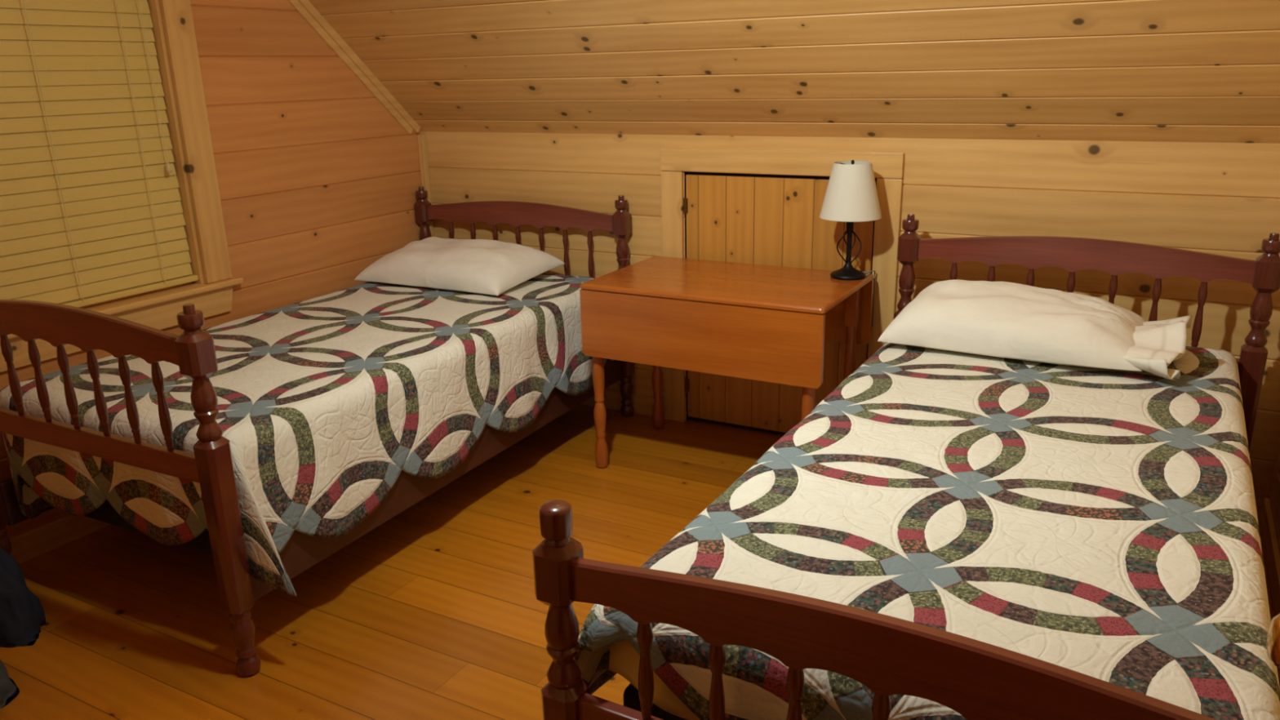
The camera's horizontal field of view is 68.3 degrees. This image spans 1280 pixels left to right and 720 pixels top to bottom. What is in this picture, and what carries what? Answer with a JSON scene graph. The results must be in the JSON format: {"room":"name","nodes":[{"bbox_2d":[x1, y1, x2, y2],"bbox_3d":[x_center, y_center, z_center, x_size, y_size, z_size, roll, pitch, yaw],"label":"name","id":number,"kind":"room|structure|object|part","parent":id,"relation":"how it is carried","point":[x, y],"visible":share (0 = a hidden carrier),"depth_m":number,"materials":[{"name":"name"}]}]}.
{"room":"attic bedroom","nodes":[
{"label":"attic bedroom","id":0,"kind":"room"},
{"bbox_2d":[0,0,421,538],"bbox_3d":[-1.790,-0.636,2.877,0.090,2.410,3.320,8,19,28],"label":"wall","id":1,"kind":"structure","parent":0,"point":[318,182],"depth_m":3.60,"materials":[{"name":"brown wood"}]},
{"bbox_2d":[10,514,111,564],"bbox_3d":[-1.716,0.480,3.200,0.014,0.085,3.121,8,19,28],"label":"baseboard","id":2,"kind":"structure","parent":1,"relation":"attached to","point":[34,543],"depth_m":2.96,"materials":[{"name":"brown wood"}]},
{"bbox_2d":[0,0,243,372],"bbox_3d":[-1.783,-0.726,2.816,0.133,1.422,1.123,8,19,28],"label":"window","id":3,"kind":"structure","parent":1,"relation":"in","point":[173,30],"depth_m":3.21,"materials":[{"name":"brown wood"}]},
{"bbox_2d":[0,0,198,307],"bbox_3d":[-1.786,-0.735,2.817,0.066,1.182,0.841,8,19,28],"label":"window blind","id":4,"kind":"object","parent":3,"relation":"attached to","point":[91,211],"visible":1,"depth_m":2.95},
{"bbox_3d":[-1.769,-0.727,2.812,0.003,1.138,0.003,8,19,28],"label":"ladder cord","id":5,"kind":"part","parent":4,"relation":"part of","materials":[{"name":"beige fabric"}]},
{"bbox_3d":[-1.781,-0.181,2.993,0.044,0.020,0.841,8,19,28],"label":"rail","id":6,"kind":"part","parent":4,"relation":"part of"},
{"bbox_3d":[-1.630,-0.804,3.051,0.003,1.138,0.003,8,19,28],"label":"ladder cord","id":7,"kind":"part","parent":4,"relation":"part of","materials":[{"name":"beige fabric"}]},
{"bbox_3d":[-1.597,-1.013,3.046,0.004,0.738,0.023,10,21,33],"label":"pull cord","id":8,"kind":"part","parent":4,"relation":"part of","materials":[{"name":"beige fabric"}]},
{"bbox_3d":[-1.770,-0.147,2.995,0.133,0.021,1.123,8,19,28],"label":"sill","id":9,"kind":"part","parent":3,"relation":"part of","materials":[{"name":"brown wood"}]},
{"bbox_3d":[-1.821,-0.727,2.839,0.038,1.211,0.835,8,19,28],"label":"sash","id":10,"kind":"part","parent":3,"relation":"part of","materials":[{"name":"brown wood"}]},
{"bbox_3d":[-1.522,-0.865,3.201,0.020,1.215,0.103,8,19,28],"label":"casing","id":11,"kind":"part","parent":3,"relation":"part of","materials":[{"name":"brown wood"}]},
{"bbox_2d":[287,0,420,134],"bbox_3d":[-1.318,-1.398,3.440,0.020,1.206,1.357,8,19,28],"label":"trim","id":12,"kind":"structure","parent":1,"relation":"attached to","point":[304,8],"depth_m":3.80,"materials":[{"name":"brown wood"}]},
{"bbox_2d":[0,404,1279,719],"bbox_3d":[-0.555,0.919,1.935,3.640,0.060,4.710,8,19,28],"label":"floor","id":13,"kind":"structure","parent":0,"point":[433,612],"depth_m":2.63,"materials":[{"name":"brown wood"}]},
{"bbox_2d":[0,659,19,708],"bbox_3d":[-1.740,0.726,2.281,0.552,0.155,0.266,8,19,28],"label":"duffel bag","id":14,"kind":"object","parent":13,"relation":"on","point":[9,691],"visible":1,"depth_m":2.27,"materials":[{"name":"grey fabric"}]},
{"bbox_2d":[0,547,46,647],"bbox_3d":[-1.789,0.598,2.559,0.471,0.238,0.169,8,19,28],"label":"jacket","id":15,"kind":"object","parent":13,"relation":"on","point":[22,614],"visible":1,"depth_m":2.48,"materials":[{"name":"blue fabric"}]},
{"bbox_2d":[0,186,634,675],"bbox_3d":[-0.970,-0.003,3.266,1.077,0.935,2.052,7,19,26],"label":"bed","id":16,"kind":"object","parent":13,"relation":"on","point":[211,465],"visible":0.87,"depth_m":2.33,"materials":[{"name":"brown wood"}]},
{"bbox_3d":[-1.876,0.208,2.651,0.065,0.935,0.065,7,19,26],"label":"post","id":17,"kind":"part","parent":16,"relation":"part of","materials":[{"name":"brown wood"}]},
{"bbox_3d":[-1.404,0.159,3.553,0.022,0.133,1.927,7,19,26],"label":"rail","id":18,"kind":"part","parent":16,"relation":"part of","materials":[{"name":"brown wood"}]},
{"bbox_3d":[-1.435,-0.086,2.317,0.952,0.106,0.024,7,19,26],"label":"rail","id":19,"kind":"part","parent":16,"relation":"part of","materials":[{"name":"brown wood"}]},
{"bbox_3d":[-1.428,0.202,2.406,0.956,0.062,0.024,7,19,26],"label":"rail","id":20,"kind":"part","parent":16,"relation":"part of","materials":[{"name":"brown wood"}]},
{"bbox_2d":[41,498,213,555],"bbox_3d":[-0.948,0.154,3.351,0.956,0.185,1.829,7,19,26],"label":"box spring","id":21,"kind":"object","parent":16,"relation":"in","point":[106,513],"visible":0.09,"depth_m":2.64,"materials":[{"name":"brown fabric"}]},
{"bbox_3d":[-0.954,-0.024,3.292,0.942,0.185,1.827,7,19,26],"label":"mattress","id":22,"kind":"object","parent":21,"relation":"on","visible":0},
{"bbox_2d":[0,273,613,595],"bbox_3d":[-0.902,0.089,3.243,1.120,0.434,1.892,7,19,26],"label":"patchwork quilt","id":23,"kind":"object","parent":22,"relation":"on","point":[324,402],"visible":0.81,"depth_m":2.69,"materials":[{"name":"multicoloured fabric"}]},
{"bbox_2d":[354,236,564,295],"bbox_3d":[-0.735,-0.406,3.844,0.715,0.158,0.469,8,19,27],"label":"pillow","id":24,"kind":"object","parent":23,"relation":"on","point":[482,266],"visible":1,"depth_m":3.70,"materials":[{"name":"white fabric"}]},
{"bbox_3d":[-0.977,0.326,2.201,0.065,0.935,0.065,7,19,26],"label":"post","id":25,"kind":"part","parent":16,"relation":"part of","materials":[{"name":"brown wood"}]},
{"bbox_3d":[-0.963,-0.328,4.333,0.065,0.928,0.065,7,19,26],"label":"post","id":26,"kind":"part","parent":16,"relation":"part of","materials":[{"name":"brown wood"}]},
{"bbox_3d":[-0.526,0.274,3.114,0.022,0.133,1.927,7,19,26],"label":"rail","id":27,"kind":"part","parent":16,"relation":"part of","materials":[{"name":"brown wood"}]},
{"bbox_3d":[-0.522,-0.618,4.000,0.952,0.106,0.024,7,19,26],"label":"rail","id":28,"kind":"part","parent":16,"relation":"part of","materials":[{"name":"brown wood"}]},
{"bbox_3d":[-0.065,-0.210,3.883,0.065,0.928,0.065,7,19,26],"label":"post","id":29,"kind":"part","parent":16,"relation":"part of","materials":[{"name":"brown wood"}]},
{"bbox_2d":[579,256,874,468],"bbox_3d":[0.314,0.051,3.395,0.879,0.701,0.555,8,19,28],"label":"table","id":30,"kind":"object","parent":13,"relation":"on","point":[768,323],"visible":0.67,"depth_m":3.16,"materials":[{"name":"brown wood"}]},
{"bbox_3d":[-0.148,0.071,3.400,0.050,0.680,0.050,8,19,28],"label":"leg","id":31,"kind":"part","parent":30,"relation":"part of","materials":[{"name":"brown wood"}]},
{"bbox_3d":[0.068,-0.049,3.773,0.050,0.680,0.050,8,19,28],"label":"leg","id":32,"kind":"part","parent":30,"relation":"part of","materials":[{"name":"brown wood"}]},
{"bbox_3d":[0.539,0.169,3.032,0.050,0.680,0.050,8,19,28],"label":"leg","id":33,"kind":"part","parent":30,"relation":"part of","materials":[{"name":"brown wood"}]},
{"bbox_2d":[819,160,881,326],"bbox_3d":[0.718,-0.383,3.243,0.207,0.598,0.207,3,18,14],"label":"table lamp","id":34,"kind":"object","parent":30,"relation":"on","point":[851,197],"visible":1,"depth_m":3.13,"materials":[{"name":"beige fabric"}]},
{"bbox_3d":[0.714,-0.573,3.185,0.207,0.182,0.207,8,19,28],"label":"lamp shade","id":35,"kind":"part","parent":34,"relation":"part of","materials":[{"name":"white fabric"}]},
{"bbox_3d":[0.798,-0.210,3.336,0.041,0.210,0.102,8,19,28],"label":"power cord","id":36,"kind":"part","parent":34,"relation":"part of","materials":[{"name":"brown plastic"}]},
{"bbox_3d":[0.756,0.049,3.405,0.050,0.680,0.050,8,19,28],"label":"leg","id":37,"kind":"part","parent":30,"relation":"part of","materials":[{"name":"brown wood"}]},
{"bbox_2d":[532,213,1279,719],"bbox_3d":[0.835,0.304,2.152,1.077,0.926,2.166,8,20,28],"label":"bed","id":38,"kind":"object","parent":13,"relation":"on","point":[890,655],"visible":0.7,"depth_m":1.35,"materials":[{"name":"brown wood"}]},
{"bbox_3d":[-0.119,0.590,1.541,0.065,0.781,0.065,8,20,28],"label":"post","id":39,"kind":"part","parent":38,"relation":"part of","materials":[{"name":"brown wood"}]},
{"bbox_3d":[0.321,0.626,1.293,0.956,0.062,0.024,8,20,28],"label":"rail","id":40,"kind":"part","parent":38,"relation":"part of","materials":[{"name":"brown wood"}]},
{"bbox_2d":[622,683,687,719],"bbox_3d":[0.858,0.457,2.234,0.956,0.185,1.943,8,20,28],"label":"box spring","id":41,"kind":"object","parent":38,"relation":"in","point":[631,695],"visible":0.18,"depth_m":1.62,"materials":[{"name":"black fabric"}]},
{"bbox_3d":[0.852,0.279,2.176,0.942,0.185,1.941,8,20,28],"label":"mattress","id":42,"kind":"object","parent":41,"relation":"on","visible":0},
{"bbox_2d":[608,640,700,719],"bbox_3d":[0.360,0.565,1.349,0.922,0.239,0.081,8,20,28],"label":"sheet","id":43,"kind":"object","parent":42,"relation":"on","point":[624,660],"visible":0.12,"depth_m":1.51,"materials":[{"name":"beige fabric"}]},
{"bbox_2d":[574,342,1279,719],"bbox_3d":[0.759,0.367,2.191,1.163,0.408,2.035,8,20,28],"label":"patchwork quilt","id":44,"kind":"object","parent":42,"relation":"on","point":[1100,523],"visible":0.8,"depth_m":1.71,"materials":[{"name":"fabric"}]},
{"bbox_2d":[877,280,1191,379],"bbox_3d":[1.153,-0.121,2.762,0.797,0.170,0.449,10,20,32],"label":"pillow","id":45,"kind":"object","parent":44,"relation":"on","point":[1001,319],"visible":1,"depth_m":2.65,"materials":[{"name":"white fabric"}]},
{"bbox_3d":[0.315,0.380,1.217,0.952,0.106,0.024,8,20,28],"label":"rail","id":46,"kind":"part","parent":38,"relation":"part of","materials":[{"name":"brown wood"}]},
{"bbox_3d":[0.909,-0.040,3.263,0.065,0.926,0.065,8,20,28],"label":"post","id":47,"kind":"part","parent":38,"relation":"part of","materials":[{"name":"brown wood"}]},
{"bbox_3d":[1.342,-0.325,2.916,0.952,0.106,0.024,8,20,28],"label":"rail","id":48,"kind":"part","parent":38,"relation":"part of","materials":[{"name":"brown wood"}]},
{"bbox_3d":[1.790,0.087,2.784,0.065,0.926,0.065,8,20,28],"label":"post","id":49,"kind":"part","parent":38,"relation":"part of","materials":[{"name":"brown wood"}]},
{"bbox_2d":[308,0,1279,143],"bbox_3d":[0.156,-1.226,2.695,3.540,1.262,1.402,8,19,28],"label":"ceiling","id":50,"kind":"structure","parent":0,"point":[1208,71],"depth_m":3.00,"materials":[{"name":"brown wood"}]},
{"bbox_2d":[420,131,1279,519],"bbox_3d":[0.510,-0.272,3.610,3.540,1.182,0.050,8,19,28],"label":"wall","id":51,"kind":"structure","parent":0,"point":[1216,198],"depth_m":3.09,"materials":[{"name":"brown wood"}]},
{"bbox_2d":[417,133,435,236],"bbox_3d":[-0.956,-0.451,4.355,0.031,1.150,0.030,8,19,28],"label":"trim","id":52,"kind":"structure","parent":51,"relation":"attached to","point":[421,139],"depth_m":4.22,"materials":[{"name":"brown wood"}]},
{"bbox_2d":[580,388,664,416],"bbox_3d":[-0.411,0.131,4.235,1.176,0.085,0.014,8,19,28],"label":"baseboard","id":53,"kind":"structure","parent":51,"relation":"attached to","point":[642,404],"depth_m":4.03,"materials":[{"name":"brown wood"}]},
{"bbox_2d":[660,170,685,422],"bbox_3d":[0.135,-0.239,3.797,0.091,1.026,0.018,8,19,28],"label":"trim","id":54,"kind":"structure","parent":51,"relation":"attached to","point":[672,182],"depth_m":3.71,"materials":[{"name":"brown wood"}]},
{"bbox_2d":[683,173,876,432],"bbox_3d":[0.508,-0.196,3.613,0.746,0.991,0.031,8,19,28],"label":"door","id":55,"kind":"structure","parent":51,"relation":"in","point":[775,221],"depth_m":3.57,"materials":[{"name":"brown wood"}]},
{"bbox_2d":[684,171,877,435],"bbox_3d":[0.527,-0.203,3.636,0.788,1.035,0.026,8,19,28],"label":"trim","id":56,"kind":"structure","parent":51,"relation":"attached to","point":[685,172],"depth_m":3.68,"materials":[{"name":"brown wood"}]},
{"bbox_2d":[660,147,904,178],"bbox_3d":[0.490,-0.720,3.437,0.931,0.085,0.018,8,19,28],"label":"trim","id":57,"kind":"structure","parent":51,"relation":"attached to","point":[885,165],"depth_m":3.43,"materials":[{"name":"brown wood"}]},
{"bbox_2d":[867,177,902,358],"bbox_3d":[0.872,-0.135,3.403,0.086,1.026,0.018,8,19,28],"label":"trim","id":58,"kind":"structure","parent":51,"relation":"attached to","point":[886,228],"depth_m":3.32,"materials":[{"name":"brown wood"}]},
{"bbox_2d":[1268,440,1279,554],"bbox_3d":[1.211,-0.210,1.273,0.090,2.410,3.320,8,19,28],"label":"wall","id":59,"kind":"structure","parent":0,"point":[1274,493],"depth_m":2.82,"materials":[{"name":"brown wood"}]},
{"bbox_2d":[1259,497,1279,617],"bbox_3d":[1.197,0.890,1.650,0.014,0.085,3.135,8,19,28],"label":"baseboard","id":60,"kind":"structure","parent":59,"relation":"attached to","point":[1271,550],"depth_m":2.67,"materials":[{"name":"brown wood"}]}
]}

